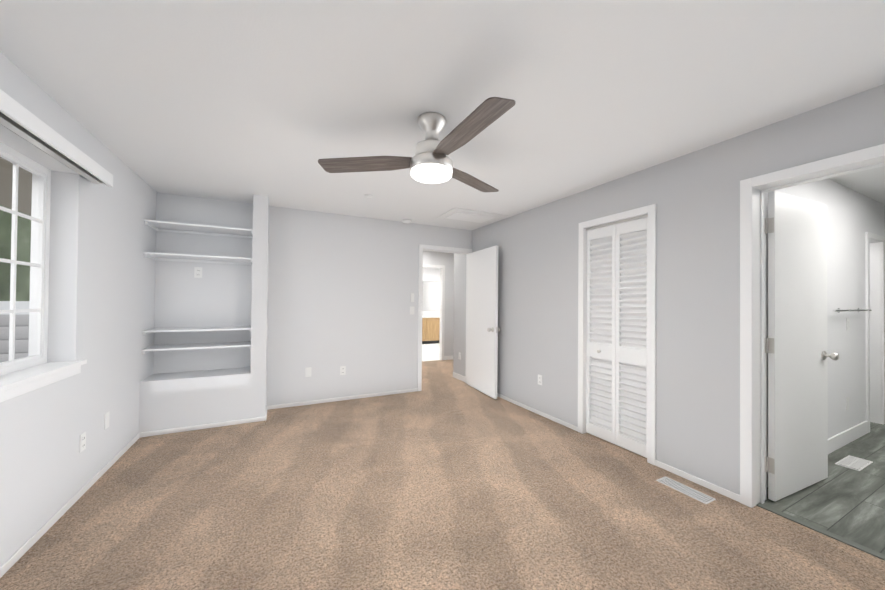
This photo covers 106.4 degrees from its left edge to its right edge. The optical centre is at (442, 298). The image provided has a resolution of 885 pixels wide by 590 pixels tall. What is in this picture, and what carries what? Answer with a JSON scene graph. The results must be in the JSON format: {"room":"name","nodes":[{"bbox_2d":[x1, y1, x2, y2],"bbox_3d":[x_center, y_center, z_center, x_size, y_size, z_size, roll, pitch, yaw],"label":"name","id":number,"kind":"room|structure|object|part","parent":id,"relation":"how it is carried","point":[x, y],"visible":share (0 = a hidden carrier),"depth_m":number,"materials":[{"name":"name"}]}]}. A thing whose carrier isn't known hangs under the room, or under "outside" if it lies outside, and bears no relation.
{"room":"empty bedroom","nodes":[
{"label":"empty bedroom","id":0,"kind":"room"},
{"bbox_2d":[0,51,156,566],"bbox_3d":[-3.330,0.100,3.879,0.190,2.430,12.000,1,-1,-27],"label":"wall","id":1,"kind":"structure","parent":0,"point":[101,304],"depth_m":2.15,"materials":[{"name":"white paint"}]},
{"bbox_2d":[0,158,31,214],"bbox_3d":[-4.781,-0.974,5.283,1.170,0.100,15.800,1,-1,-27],"label":"window pane","id":2,"kind":"object","parent":1,"relation":"attached to","point":[5,167],"depth_m":2.81,"materials":[{"name":"glass"}]},
{"bbox_2d":[0,142,86,402],"bbox_3d":[-2.070,-0.160,1.414,0.225,1.278,1.600,1,-1,-27],"label":"window","id":3,"kind":"structure","parent":1,"relation":"in","point":[38,264],"depth_m":1.93,"materials":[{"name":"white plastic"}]},
{"bbox_2d":[0,89,112,186],"bbox_3d":[-1.874,-0.823,1.337,0.110,0.087,2.140,1,-1,-27],"label":"valance board","id":4,"kind":"object","parent":1,"relation":"attached to","point":[17,118],"visible":1,"depth_m":1.68,"materials":[{"name":"white wood"}]},
{"bbox_2d":[0,433,140,577],"bbox_3d":[-1.762,1.277,0.945,0.011,0.045,4.860,1,-1,-27],"label":"baseboard","id":5,"kind":"structure","parent":1,"relation":"attached to","point":[26,546],"depth_m":1.94,"materials":[{"name":"white wood"}]},
{"bbox_2d":[79,432,85,452],"bbox_3d":[-2.388,0.956,2.199,0.008,0.115,0.070,1,-1,-27],"label":"electrical outlet","id":6,"kind":"object","parent":1,"relation":"attached to","point":[82,441],"visible":1,"depth_m":2.19,"materials":[{"name":"white plastic"}]},
{"bbox_2d":[104,411,109,429],"bbox_3d":[-2.546,0.928,2.512,0.006,0.115,0.070,1,-1,-27],"label":"electrical outlet","id":7,"kind":"object","parent":1,"relation":"attached to","point":[106,420],"visible":1,"depth_m":2.50,"materials":[{"name":"white plastic"}]},
{"bbox_2d":[139,195,268,432],"bbox_3d":[-2.464,0.104,3.536,1.050,2.430,0.390,1,-1,-27],"label":"wall","id":8,"kind":"structure","parent":0,"point":[179,399],"depth_m":3.45,"materials":[{"name":"white paint"}]},
{"bbox_2d":[142,326,250,334],"bbox_3d":[-2.539,0.340,3.516,0.904,0.045,0.354,1,-1,-27],"label":"shelf","id":9,"kind":"object","parent":8,"relation":"attached to","point":[177,329],"visible":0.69,"depth_m":3.42,"materials":[{"name":"white wood"}]},
{"bbox_2d":[142,341,250,353],"bbox_3d":[-2.541,0.520,3.514,0.904,0.045,0.354,1,-1,-27],"label":"shelf","id":10,"kind":"object","parent":8,"relation":"attached to","point":[194,346],"visible":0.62,"depth_m":3.45,"materials":[{"name":"white wood"}]},
{"bbox_2d":[144,252,251,264],"bbox_3d":[-2.532,-0.415,3.524,0.904,0.045,0.354,1,-1,-27],"label":"shelf","id":11,"kind":"object","parent":8,"relation":"attached to","point":[196,258],"visible":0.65,"depth_m":3.50,"materials":[{"name":"white wood"}]},
{"bbox_2d":[144,219,252,238],"bbox_3d":[-2.530,-0.725,3.527,0.904,0.045,0.354,1,-1,-27],"label":"shelf","id":12,"kind":"object","parent":8,"relation":"attached to","point":[167,226],"visible":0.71,"depth_m":3.51,"materials":[{"name":"white wood"}]},
{"bbox_2d":[141,415,266,436],"bbox_3d":[-2.365,1.295,3.353,1.031,0.045,0.014,1,-1,-27],"label":"baseboard","id":13,"kind":"structure","parent":8,"relation":"attached to","point":[212,425],"depth_m":3.32,"materials":[{"name":"white wood"}]},
{"bbox_2d":[153,192,471,405],"bbox_3d":[-1.308,0.122,4.396,3.890,2.430,0.110,1,-1,-27],"label":"wall","id":14,"kind":"structure","parent":0,"point":[341,288],"depth_m":4.13,"materials":[{"name":"white paint"}]},
{"bbox_2d":[194,267,201,277],"bbox_3d":[-2.685,-0.282,3.641,0.070,0.115,0.008,1,-1,-27],"label":"outlet","id":15,"kind":"object","parent":14,"relation":"attached to","point":[197,272],"visible":1,"depth_m":3.64,"materials":[{"name":"white plastic"}]},
{"bbox_2d":[305,367,310,376],"bbox_3d":[-1.677,0.927,4.141,0.070,0.115,0.006,1,-1,-27],"label":"electrical outlet","id":16,"kind":"object","parent":14,"relation":"attached to","point":[307,372],"visible":1,"depth_m":4.14,"materials":[{"name":"white plastic"}]},
{"bbox_2d":[340,366,345,374],"bbox_3d":[-1.302,0.947,4.328,0.070,0.115,0.008,1,-1,-27],"label":"electrical outlet","id":17,"kind":"object","parent":14,"relation":"attached to","point":[342,370],"visible":1,"depth_m":4.33,"materials":[{"name":"white plastic"}]},
{"bbox_2d":[268,388,417,409],"bbox_3d":[-1.226,1.315,4.361,1.933,0.045,0.014,1,-1,-27],"label":"baseboard","id":18,"kind":"structure","parent":14,"relation":"attached to","point":[415,389],"depth_m":4.30,"materials":[{"name":"white wood"}]},
{"bbox_2d":[410,307,413,314],"bbox_3d":[-0.436,0.179,4.765,0.070,0.115,0.012,1,-1,-27],"label":"light switch","id":19,"kind":"object","parent":14,"relation":"attached to","point":[411,310],"visible":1,"depth_m":4.76,"materials":[{"name":"white plastic"}]},
{"bbox_2d":[410,293,413,301],"bbox_3d":[-0.432,-0.006,4.762,0.055,0.125,0.022,1,-1,-27],"label":"light switch","id":20,"kind":"object","parent":14,"relation":"attached to","point":[411,297],"visible":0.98,"depth_m":4.75,"materials":[{"name":"white plastic"}]},
{"bbox_2d":[467,245,500,398],"bbox_3d":[0.532,0.323,4.801,0.188,2.045,0.877,1,-1,-27],"label":"hall door","id":21,"kind":"structure","parent":14,"relation":"in","point":[484,329],"depth_m":4.71,"materials":[{"name":"white wood"}]},
{"bbox_2d":[422,343,438,360],"bbox_3d":[-0.870,1.416,9.386,4.400,0.050,4.350,1,-1,-27],"label":"floor","id":22,"kind":"structure","parent":0,"point":[430,352],"depth_m":8.44,"materials":[{"name":"white"}]},
{"bbox_2d":[422,320,425,343],"bbox_3d":[-0.824,0.999,10.197,0.400,0.800,0.606,1,-1,-27],"label":"base cabinet","id":23,"kind":"object","parent":22,"relation":"on","point":[423,321],"depth_m":10.00,"materials":[{"name":"brown wood"}]},
{"bbox_2d":[426,316,437,343],"bbox_3d":[-0.466,1.004,10.377,0.400,0.800,0.606,1,-1,-27],"label":"base cabinet","id":24,"kind":"object","parent":22,"relation":"on","point":[430,328],"depth_m":10.12,"materials":[{"name":"brown wood"}]},
{"bbox_2d":[422,316,429,319],"bbox_3d":[-0.281,0.587,10.464,1.620,0.040,0.620,1,-1,-27],"label":"countertop","id":25,"kind":"structure","parent":24,"relation":"on","point":[423,317],"depth_m":10.05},
{"bbox_2d":[438,316,439,342],"bbox_3d":[-0.109,1.009,10.556,0.400,0.800,0.606,1,-1,-27],"label":"base cabinet","id":26,"kind":"object","parent":22,"relation":"on","point":[438,316],"depth_m":10.22,"materials":[{"name":"brown"}]},
{"bbox_2d":[422,268,439,312],"bbox_3d":[-0.939,0.187,10.561,3.300,2.430,0.100,1,-1,-27],"label":"wall","id":27,"kind":"structure","parent":0,"point":[431,274],"depth_m":10.79,"materials":[{"name":"white paint"}]},
{"bbox_2d":[422,281,439,310],"bbox_3d":[-0.419,-0.067,10.759,1.400,0.950,0.014,1,-1,-27],"label":"bathroom mirror","id":28,"kind":"object","parent":27,"relation":"attached to","point":[431,296],"visible":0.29,"depth_m":10.78,"materials":[{"name":"white mirror"}]},
{"bbox_2d":[422,312,439,315],"bbox_3d":[-0.415,0.518,10.733,1.600,0.099,0.020,1,-1,-27],"label":"backsplash","id":29,"kind":"structure","parent":27,"relation":"attached to","point":[435,313],"depth_m":10.76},
{"bbox_2d":[423,251,453,355],"bbox_3d":[-0.377,0.158,7.213,3.100,2.430,0.110,1,-1,-27],"label":"wall","id":30,"kind":"structure","parent":0,"point":[445,259],"depth_m":7.40,"materials":[{"name":"white paint"}]},
{"bbox_2d":[444,356,452,359],"bbox_3d":[0.485,1.340,7.572,1.008,0.090,0.011,1,-1,-27],"label":"baseboard","id":31,"kind":"structure","parent":30,"relation":"attached to","point":[445,357],"depth_m":7.39,"materials":[{"name":"white wood"}]},
{"bbox_2d":[0,360,884,589],"bbox_3d":[0.157,1.365,3.317,5.610,0.050,7.420,1,-1,-27],"label":"floor carpet","id":32,"kind":"object","parent":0,"point":[444,479],"visible":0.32,"depth_m":2.00,"materials":[{"name":"beige carpet"}]},
{"bbox_2d":[656,476,715,503],"bbox_3d":[1.697,1.339,2.323,0.120,0.008,0.320,1,-1,-27],"label":"floor air vent","id":33,"kind":"object","parent":32,"relation":"on","point":[689,491],"visible":1,"depth_m":2.30,"materials":[{"name":"white plastic"}]},
{"bbox_2d":[756,503,884,560],"bbox_3d":[2.231,1.339,1.805,0.050,0.007,0.825,1,-1,-27],"label":"transition strip","id":34,"kind":"object","parent":32,"relation":"on","point":[831,535],"visible":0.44,"depth_m":1.89,"materials":[{"name":"grey"}]},
{"bbox_2d":[0,0,884,229],"bbox_3d":[0.519,-1.113,5.818,8.780,0.100,12.000,1,-1,-27],"label":"ceiling","id":35,"kind":"structure","parent":0,"point":[245,101],"depth_m":1.70,"materials":[{"name":"white paint"}]},
{"bbox_2d":[402,219,411,223],"bbox_3d":[-0.495,-1.065,4.604,0.136,0.036,0.136,1,-1,-27],"label":"smoke detector","id":36,"kind":"object","parent":35,"relation":"attached to","point":[407,221],"visible":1,"depth_m":4.55,"materials":[{"name":"white plastic"}]},
{"bbox_2d":[318,97,514,191],"bbox_3d":[0.016,-0.925,1.946,1.305,0.360,1.174,1,-1,-27],"label":"ceiling fan","id":37,"kind":"object","parent":35,"relation":"hanging from","point":[430,162],"visible":1,"depth_m":1.98,"materials":[{"name":"brown wood"}]},
{"bbox_3d":[-0.482,-0.851,2.107,0.605,0.030,0.155,0,-1,7],"label":"blade","id":38,"kind":"part","parent":37,"relation":"part of","materials":[{"name":"brown wood"}]},
{"bbox_3d":[0.126,-0.850,1.683,0.155,0.030,0.605,1,-1,-28],"label":"blade","id":39,"kind":"part","parent":37,"relation":"part of","materials":[{"name":"brown wood"}]},
{"bbox_3d":[0.197,-0.842,2.376,0.155,0.030,0.605,0,-1,39],"label":"blade","id":40,"kind":"part","parent":37,"relation":"part of","materials":[{"name":"brown wood"}]},
{"bbox_2d":[432,207,509,225],"bbox_3d":[0.369,-1.068,4.433,0.810,0.020,0.660,1,-1,-27],"label":"attic access hatch","id":41,"kind":"object","parent":35,"relation":"attached to","point":[466,216],"visible":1,"depth_m":4.35,"materials":[{"name":"white paint"}]},
{"bbox_2d":[453,84,884,494],"bbox_3d":[1.608,0.135,3.124,0.180,2.430,5.940,1,-1,-27],"label":"wall","id":42,"kind":"structure","parent":0,"point":[694,196],"depth_m":2.53,"materials":[{"name":"grey paint"}]},
{"bbox_2d":[453,372,464,381],"bbox_3d":[0.282,1.318,5.521,0.011,0.090,0.454,1,-1,-27],"label":"baseboard","id":43,"kind":"structure","parent":42,"relation":"attached to","point":[455,375],"depth_m":5.51,"materials":[{"name":"white wood"}]},
{"bbox_2d":[497,393,577,430],"bbox_3d":[0.907,1.333,4.277,0.011,0.045,2.078,1,-1,-27],"label":"baseboard","id":44,"kind":"structure","parent":42,"relation":"attached to","point":[543,414],"depth_m":3.82,"materials":[{"name":"white wood"}]},
{"bbox_2d":[538,374,541,384],"bbox_3d":[1.131,0.948,3.842,0.008,0.115,0.070,1,-1,-27],"label":"electrical outlet","id":45,"kind":"object","parent":42,"relation":"attached to","point":[539,379],"visible":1,"depth_m":3.84,"materials":[{"name":"white plastic"}]},
{"bbox_2d":[586,214,647,457],"bbox_3d":[1.589,0.319,3.035,0.070,2.037,0.640,1,-1,-27],"label":"bifold closet door","id":46,"kind":"structure","parent":42,"relation":"in","point":[617,334],"depth_m":3.01,"materials":[{"name":"white wood"}]},
{"bbox_2d":[655,460,739,501],"bbox_3d":[1.838,1.323,2.421,0.011,0.045,0.546,1,-1,-27],"label":"baseboard","id":47,"kind":"structure","parent":42,"relation":"attached to","point":[720,490],"depth_m":2.38,"materials":[{"name":"white wood"}]},
{"bbox_2d":[764,191,838,500],"bbox_3d":[2.519,0.316,2.324,0.820,2.045,0.187,1,-1,-27],"label":"bathroom door","id":48,"kind":"structure","parent":42,"relation":"in","point":[795,344],"depth_m":2.30,"materials":[{"name":"white wood"}]},
{"bbox_2d":[763,422,884,554],"bbox_3d":[4.296,1.396,2.849,4.630,0.050,3.330,1,-1,-27],"label":"floor","id":49,"kind":"structure","parent":0,"point":[845,502],"depth_m":2.22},
{"bbox_2d":[835,455,872,470],"bbox_3d":[3.398,1.358,2.734,0.340,0.008,0.130,1,-1,-27],"label":"floor vent","id":50,"kind":"object","parent":49,"relation":"in","point":[854,463],"visible":1,"depth_m":2.72,"materials":[{"name":"white plastic"}]},
{"bbox_2d":[766,179,884,455],"bbox_3d":[4.123,0.159,3.351,4.520,2.430,0.110,1,-1,-27],"label":"wall","id":51,"kind":"structure","parent":0,"point":[853,216],"depth_m":3.13,"materials":[{"name":"white paint"}]},
{"bbox_2d":[767,421,867,486],"bbox_3d":[3.235,1.299,2.830,2.462,0.125,0.014,1,-1,-27],"label":"baseboard","id":52,"kind":"structure","parent":51,"relation":"attached to","point":[843,438],"depth_m":3.09,"materials":[{"name":"white wood"}]},
{"bbox_2d":[832,308,871,312],"bbox_3d":[3.763,0.113,3.066,0.980,0.044,0.077,1,-1,-27],"label":"towel rail","id":53,"kind":"object","parent":51,"relation":"attached to","point":[838,310],"visible":0.98,"depth_m":3.02,"materials":[{"name":"silver metal"}]},
{"label":"outside","id":54,"kind":"structure","parent":0,"visible":0},
{"bbox_3d":[-9.850,4.245,0.024,14.820,0.050,21.000,1,-1,-27],"label":"ground","id":55,"kind":"structure","parent":54,"visible":0},
{"bbox_2d":[0,301,28,362],"bbox_3d":[-7.567,2.173,4.930,5.450,4.230,5.500,1,-1,-27],"label":"shed","id":56,"kind":"object","parent":55,"relation":"on","point":[25,327],"depth_m":3.51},
{"bbox_2d":[0,205,30,300],"bbox_3d":[-14.037,-1.460,7.353,11.546,11.431,3.301,1,-1,-27],"label":"conifers","id":57,"kind":"object","parent":55,"relation":"on","point":[22,253],"depth_m":8.37,"materials":[{"name":"green plant"}]}
]}

